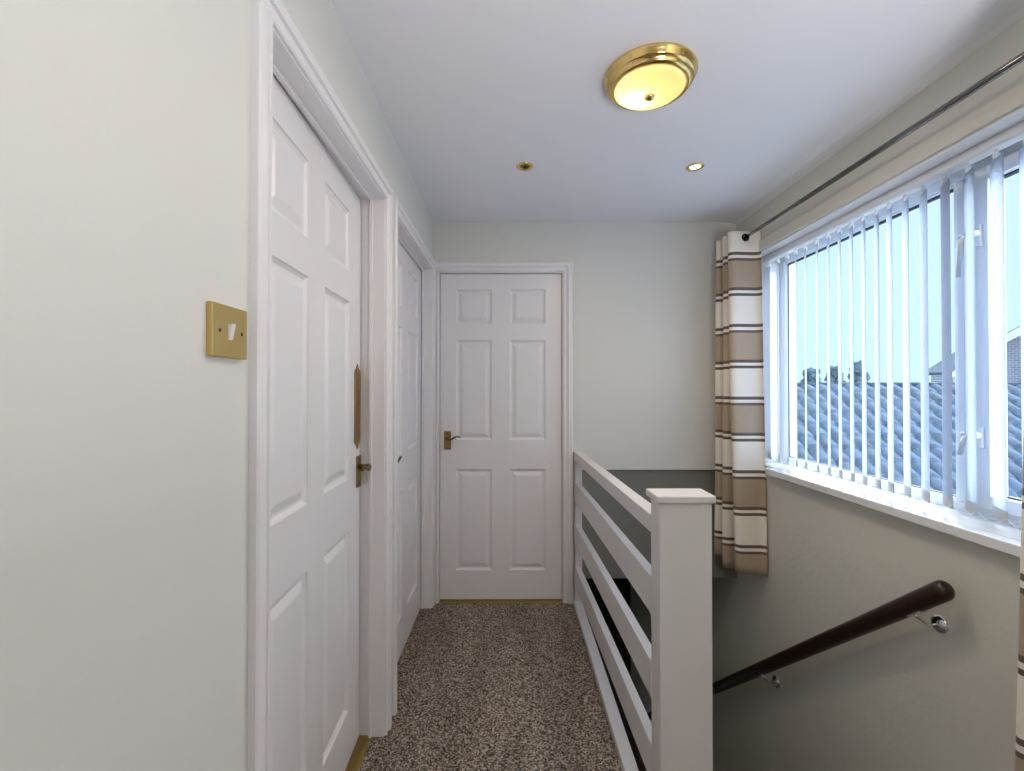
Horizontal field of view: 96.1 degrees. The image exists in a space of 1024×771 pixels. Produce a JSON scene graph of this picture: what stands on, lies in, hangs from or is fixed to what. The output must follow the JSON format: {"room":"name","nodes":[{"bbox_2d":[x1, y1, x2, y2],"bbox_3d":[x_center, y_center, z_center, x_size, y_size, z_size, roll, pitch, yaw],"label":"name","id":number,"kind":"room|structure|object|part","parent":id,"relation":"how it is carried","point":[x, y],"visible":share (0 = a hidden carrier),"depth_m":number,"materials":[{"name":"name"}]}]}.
{"room":"upstairs landing","nodes":[
{"label":"upstairs landing","id":0,"kind":"room"},
{"bbox_2d":[0,0,432,770],"bbox_3d":[-0.589,0.138,0.697,0.225,2.314,4.600,0,-1,0],"label":"wall","id":1,"kind":"structure","parent":0,"point":[125,125],"depth_m":0.57,"materials":[{"name":"white paint"}]},
{"bbox_2d":[206,301,246,359],"bbox_3d":[-0.468,-0.088,0.763,0.016,0.086,0.095,0,-1,0],"label":"light switch","id":2,"kind":"object","parent":1,"relation":"attached to","point":[226,326],"visible":1,"depth_m":0.75,"materials":[{"name":"gold metal"}]},
{"bbox_2d":[247,0,392,770],"bbox_3d":[-0.531,0.268,1.306,0.144,2.066,0.948,0,-1,0],"label":"door","id":3,"kind":"structure","parent":1,"relation":"in","point":[321,354],"depth_m":1.27,"materials":[{"name":"white wood"}]},
{"bbox_3d":[-0.562,0.076,1.675,0.005,0.310,0.070,0,-1,-2],"label":"finger plate","id":4,"kind":"part","parent":3,"relation":"part of","materials":[{"name":"gold metal"}]},
{"bbox_3d":[-0.562,0.314,1.686,0.005,0.114,0.044,0,-1,0],"label":"lever handle","id":5,"kind":"part","parent":3,"relation":"part of","materials":[{"name":"gold metal"}]},
{"bbox_3d":[-0.534,0.296,1.641,0.049,0.025,0.112,0,-1,0],"label":"lever","id":6,"kind":"part","parent":3,"relation":"part of","materials":[{"name":"gold metal"}]},
{"bbox_2d":[392,195,435,715],"bbox_3d":[-0.532,0.278,2.306,0.143,2.066,0.958,0,-1,0],"label":"door","id":7,"kind":"structure","parent":1,"relation":"in","point":[414,267],"depth_m":2.44,"materials":[{"name":"white wood"}]},
{"bbox_2d":[358,603,621,770],"bbox_3d":[0.358,1.420,0.672,2.040,0.250,4.570,0,-1,0],"label":"floor","id":8,"kind":"structure","parent":0,"point":[481,686],"depth_m":1.93,"materials":[{"name":"carpet"}]},
{"bbox_2d":[573,451,715,770],"bbox_3d":[0.468,0.936,2.029,0.193,1.244,1.526,0,-1,0],"label":"balustrade","id":9,"kind":"object","parent":8,"relation":"on","point":[675,668],"visible":0.98,"depth_m":1.30,"materials":[{"name":"white wood"}]},
{"bbox_3d":[0.415,0.418,2.079,0.046,0.057,1.437,0,-1,-1],"label":"rail","id":10,"kind":"part","parent":9,"relation":"part of","materials":[{"name":"white wood"}]},
{"bbox_3d":[0.408,0.628,2.077,0.031,0.114,1.437,0,-1,-1],"label":"rail","id":11,"kind":"part","parent":9,"relation":"part of","materials":[{"name":"white wood"}]},
{"bbox_3d":[0.408,1.125,2.072,0.031,0.115,1.437,0,-1,-1],"label":"rail","id":12,"kind":"part","parent":9,"relation":"part of","materials":[{"name":"white wood"}]},
{"bbox_3d":[0.408,0.877,2.074,0.031,0.113,1.437,0,-1,-1],"label":"rail","id":13,"kind":"part","parent":9,"relation":"part of","materials":[{"name":"white wood"}]},
{"bbox_3d":[0.485,0.939,1.317,0.147,1.224,0.081,0,-1,0],"label":"newel post","id":14,"kind":"part","parent":9,"relation":"part of","materials":[{"name":"white wood"}]},
{"bbox_2d":[433,222,736,598],"bbox_3d":[0.354,0.159,2.899,2.040,2.314,0.200,0,-1,0],"label":"wall","id":15,"kind":"structure","parent":0,"point":[644,293],"depth_m":2.81,"materials":[{"name":"white paint"}]},
{"bbox_2d":[435,262,572,603],"bbox_3d":[-0.056,0.283,2.843,0.849,2.066,0.156,0,-1,0],"label":"door","id":16,"kind":"structure","parent":15,"relation":"in","point":[504,381],"depth_m":2.82,"materials":[{"name":"white wood"}]},
{"bbox_3d":[-0.395,0.336,2.814,0.044,0.114,0.007,0,-1,0],"label":"lever handle","id":17,"kind":"part","parent":16,"relation":"part of","materials":[{"name":"gold metal"}]},
{"bbox_3d":[-0.357,0.319,2.788,0.098,0.028,0.048,0,-1,0],"label":"lever","id":18,"kind":"part","parent":16,"relation":"part of","materials":[{"name":"gold metal"}]},
{"bbox_2d":[586,578,630,625],"bbox_3d":[1.586,2.548,6.394,3.200,2.675,2.370,0,-1,0],"label":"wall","id":19,"kind":"structure","parent":0,"point":[623,584],"depth_m":7.47,"materials":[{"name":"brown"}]},
{"bbox_2d":[590,626,646,770],"bbox_3d":[1.637,3.931,5.865,3.100,0.100,3.400,0,-1,0],"label":"floor","id":20,"kind":"structure","parent":0,"point":[620,645],"depth_m":6.08,"materials":[{"name":"carpet"}]},
{"bbox_2d":[331,0,1023,224],"bbox_3d":[0.459,-1.060,0.661,2.320,0.120,4.700,0,-1,0],"label":"ceiling","id":21,"kind":"structure","parent":0,"point":[468,92],"depth_m":1.58,"materials":[{"name":"white paint"}]},
{"bbox_2d":[516,162,533,170],"bbox_3d":[0.059,-1.000,2.108,0.081,0.010,0.081,0,-1,0],"label":"recessed light","id":22,"kind":"object","parent":21,"relation":"in","point":[523,166],"visible":1,"depth_m":2.10,"materials":[{"name":"gold metal"}]},
{"bbox_2d":[604,42,697,110],"bbox_3d":[0.449,-0.970,1.501,0.294,0.082,0.294,0,-1,0],"label":"ceiling light","id":23,"kind":"object","parent":21,"relation":"attached to","point":[652,76],"visible":1,"depth_m":1.43,"materials":[{"name":"gold metal"}]},
{"bbox_3d":[0.449,-0.956,1.500,0.221,0.026,0.221,0,-1,0],"label":"lamp shade","id":24,"kind":"part","parent":23,"relation":"part of","materials":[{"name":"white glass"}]},
{"bbox_2d":[686,162,704,170],"bbox_3d":[0.840,-1.002,2.112,0.081,0.006,0.081,0,-1,0],"label":"recessed light","id":25,"kind":"object","parent":21,"relation":"in","point":[696,166],"visible":1,"depth_m":2.10,"materials":[{"name":"gold metal"}]},
{"bbox_2d":[631,16,1023,770],"bbox_3d":[1.490,1.427,1.854,0.252,4.829,6.930,0,-1,0],"label":"wall","id":26,"kind":"structure","parent":0,"point":[903,695],"depth_m":1.76,"materials":[{"name":"beige paint"}]},
{"bbox_2d":[647,580,955,719],"bbox_3d":[1.326,1.945,2.955,0.095,2.671,3.197,0,-1,0],"label":"stair handrail","id":27,"kind":"object","parent":26,"relation":"attached to","point":[914,603],"visible":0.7,"depth_m":1.71,"materials":[{"name":"brown wood"}]},
{"bbox_2d":[743,51,1023,238],"bbox_3d":[1.325,-0.829,1.683,0.102,0.048,2.244,0,-1,0],"label":"curtain rod","id":28,"kind":"object","parent":26,"relation":"attached to","point":[1018,59],"visible":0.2,"depth_m":1.48,"materials":[{"name":"grey metal"}]},
{"bbox_2d":[714,230,767,576],"bbox_3d":[1.286,0.091,2.613,0.168,1.890,0.307,0,-1,0],"label":"curtain","id":29,"kind":"object","parent":28,"relation":"hanging from","point":[740,529],"visible":0.99,"depth_m":2.53,"materials":[{"name":"fabric"}]},
{"bbox_2d":[1015,422,1023,770],"bbox_3d":[1.289,0.075,1.003,0.168,1.890,0.321,0,-1,0],"label":"curtain","id":30,"kind":"object","parent":28,"relation":"hanging from","point":[1019,744],"visible":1,"depth_m":1.10,"materials":[{"name":"fabric"}]},
{"bbox_2d":[761,105,1023,557],"bbox_3d":[1.465,-0.145,1.790,0.262,1.210,1.670,0,-1,0],"label":"window","id":31,"kind":"structure","parent":26,"relation":"in","point":[1002,537],"depth_m":1.59,"materials":[{"name":"white plastic"}]},
{"bbox_3d":[1.430,0.444,1.784,0.192,0.033,1.668,0,-1,0],"label":"sill","id":32,"kind":"part","parent":31,"relation":"part of","materials":[{"name":"white"}]},
{"bbox_2d":[764,121,1023,529],"bbox_3d":[1.456,-0.162,1.792,0.044,1.154,1.675,0,-1,0],"label":"vertical blind","id":33,"kind":"object","parent":31,"relation":"attached to","point":[993,145],"visible":0.99,"depth_m":1.58,"materials":[{"name":"white fabric"}]},
{"bbox_3d":[1.456,0.402,1.792,0.042,0.026,1.660,0,-1,0],"label":"bead chain","id":34,"kind":"part","parent":33,"relation":"part of","materials":[{"name":"white plastic"}]},
{"bbox_3d":[1.482,-0.429,1.499,0.035,0.144,0.051,0,-1,0],"label":"lever","id":35,"kind":"part","parent":31,"relation":"part of","materials":[{"name":"white plastic"}]},
{"bbox_3d":[1.482,0.189,1.493,0.035,0.080,0.051,0,-1,0],"label":"lever","id":36,"kind":"part","parent":31,"relation":"part of","materials":[{"name":"white plastic"}]},
{"bbox_3d":[1.504,-0.482,1.485,0.010,0.070,0.024,0,-1,0],"label":"handle","id":37,"kind":"part","parent":31,"relation":"part of","materials":[{"name":"white plastic"}]},
{"bbox_3d":[1.504,0.168,1.479,0.010,0.070,0.024,0,-1,0],"label":"handle","id":38,"kind":"part","parent":31,"relation":"part of","materials":[{"name":"white plastic"}]},
{"bbox_3d":[1.538,-0.155,1.254,0.058,1.095,0.513,0,-1,0],"label":"casement sash","id":39,"kind":"part","parent":31,"relation":"part of","materials":[{"name":"white plastic"}]},
{"label":"outside","id":40,"kind":"structure","parent":0,"visible":0},
{"bbox_3d":[35.885,4.733,30.033,68.100,0.300,80.000,0,-1,0],"label":"ground","id":41,"kind":"structure","parent":40,"visible":0},
{"bbox_2d":[799,367,820,382],"bbox_3d":[19.446,1.693,30.097,2.416,5.803,2.283,0,-1,0],"label":"tree","id":42,"kind":"object","parent":41,"relation":"on","point":[811,372],"visible":0.23,"depth_m":29.78,"materials":[{"name":"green plant"}]},
{"bbox_2d":[824,365,845,382],"bbox_3d":[23.664,1.574,33.443,2.129,6.107,2.334,0,-1,0],"label":"tree","id":43,"kind":"object","parent":41,"relation":"on","point":[834,377],"visible":0.24,"depth_m":33.14,"materials":[{"name":"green plant"}]},
{"bbox_2d":[847,360,870,382],"bbox_3d":[27.879,1.288,37.013,2.370,6.748,1.993,0,-1,0],"label":"tree","id":44,"kind":"object","parent":41,"relation":"on","point":[857,365],"visible":0.24,"depth_m":36.71,"materials":[{"name":"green plant"}]},
{"bbox_2d":[797,382,1021,526],"bbox_3d":[7.045,2.133,6.710,6.322,4.442,4.726,0,-1,0],"label":"building","id":45,"kind":"structure","parent":41,"relation":"on","point":[1014,394],"depth_m":7.78,"materials":[{"name":"tile"}]},
{"bbox_2d":[929,352,954,382],"bbox_3d":[30.438,0.670,28.781,7.740,7.800,2.160,0,-1,0],"label":"house","id":46,"kind":"structure","parent":41,"relation":"on","point":[935,371],"depth_m":29.12,"materials":[{"name":"brick"}]},
{"bbox_2d":[1006,326,1020,382],"bbox_3d":[20.048,0.225,14.021,7.740,8.400,6.660,-1,-1,45],"label":"brick house","id":47,"kind":"structure","parent":41,"relation":"on","point":[1013,337],"depth_m":14.26,"materials":[{"name":"brick"}]}
]}

